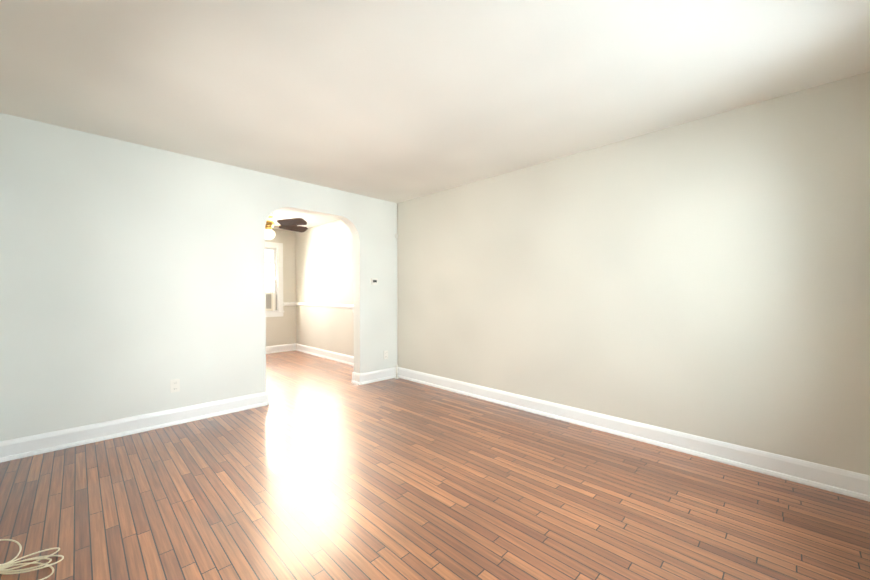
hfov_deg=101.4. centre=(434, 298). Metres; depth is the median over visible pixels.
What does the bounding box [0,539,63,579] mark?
coil
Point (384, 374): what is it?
baseboard
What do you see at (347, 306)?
chair rail
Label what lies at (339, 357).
baseboard
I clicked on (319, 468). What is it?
floor
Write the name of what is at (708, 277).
wall
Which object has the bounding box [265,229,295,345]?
wall
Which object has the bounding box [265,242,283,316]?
window
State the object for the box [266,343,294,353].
baseboard
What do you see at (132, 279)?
wall
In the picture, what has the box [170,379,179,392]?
outlet
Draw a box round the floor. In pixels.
[0,350,869,579]
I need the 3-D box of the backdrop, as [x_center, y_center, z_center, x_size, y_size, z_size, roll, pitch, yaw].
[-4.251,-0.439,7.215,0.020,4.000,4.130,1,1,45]
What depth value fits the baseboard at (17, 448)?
2.94 m
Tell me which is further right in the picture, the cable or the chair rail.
the cable
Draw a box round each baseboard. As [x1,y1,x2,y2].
[0,392,269,462]
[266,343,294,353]
[295,343,353,365]
[356,367,395,384]
[398,367,869,501]
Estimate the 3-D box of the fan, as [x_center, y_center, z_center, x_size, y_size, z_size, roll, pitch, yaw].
[-2.544,-1.126,5.455,1.265,0.446,1.270,1,1,45]
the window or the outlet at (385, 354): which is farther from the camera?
the window
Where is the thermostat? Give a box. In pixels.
[370,278,377,284]
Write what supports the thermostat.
attached to the wall at (132, 279)
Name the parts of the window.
dining room window sash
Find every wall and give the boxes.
[0,113,396,440]
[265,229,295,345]
[296,71,869,474]
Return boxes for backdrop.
[265,250,273,289]
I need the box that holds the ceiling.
[0,0,869,231]
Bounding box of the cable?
[395,234,397,364]
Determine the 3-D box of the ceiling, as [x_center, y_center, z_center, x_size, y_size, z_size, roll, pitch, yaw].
[-1.449,-1.363,3.352,7.920,0.100,3.930,1,1,45]
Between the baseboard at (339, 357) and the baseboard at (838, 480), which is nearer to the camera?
the baseboard at (838, 480)
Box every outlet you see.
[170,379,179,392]
[384,350,387,358]
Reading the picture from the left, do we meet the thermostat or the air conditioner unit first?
the air conditioner unit
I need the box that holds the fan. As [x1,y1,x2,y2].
[265,213,307,239]
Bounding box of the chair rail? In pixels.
[294,302,352,308]
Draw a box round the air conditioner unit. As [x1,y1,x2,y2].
[265,292,275,310]

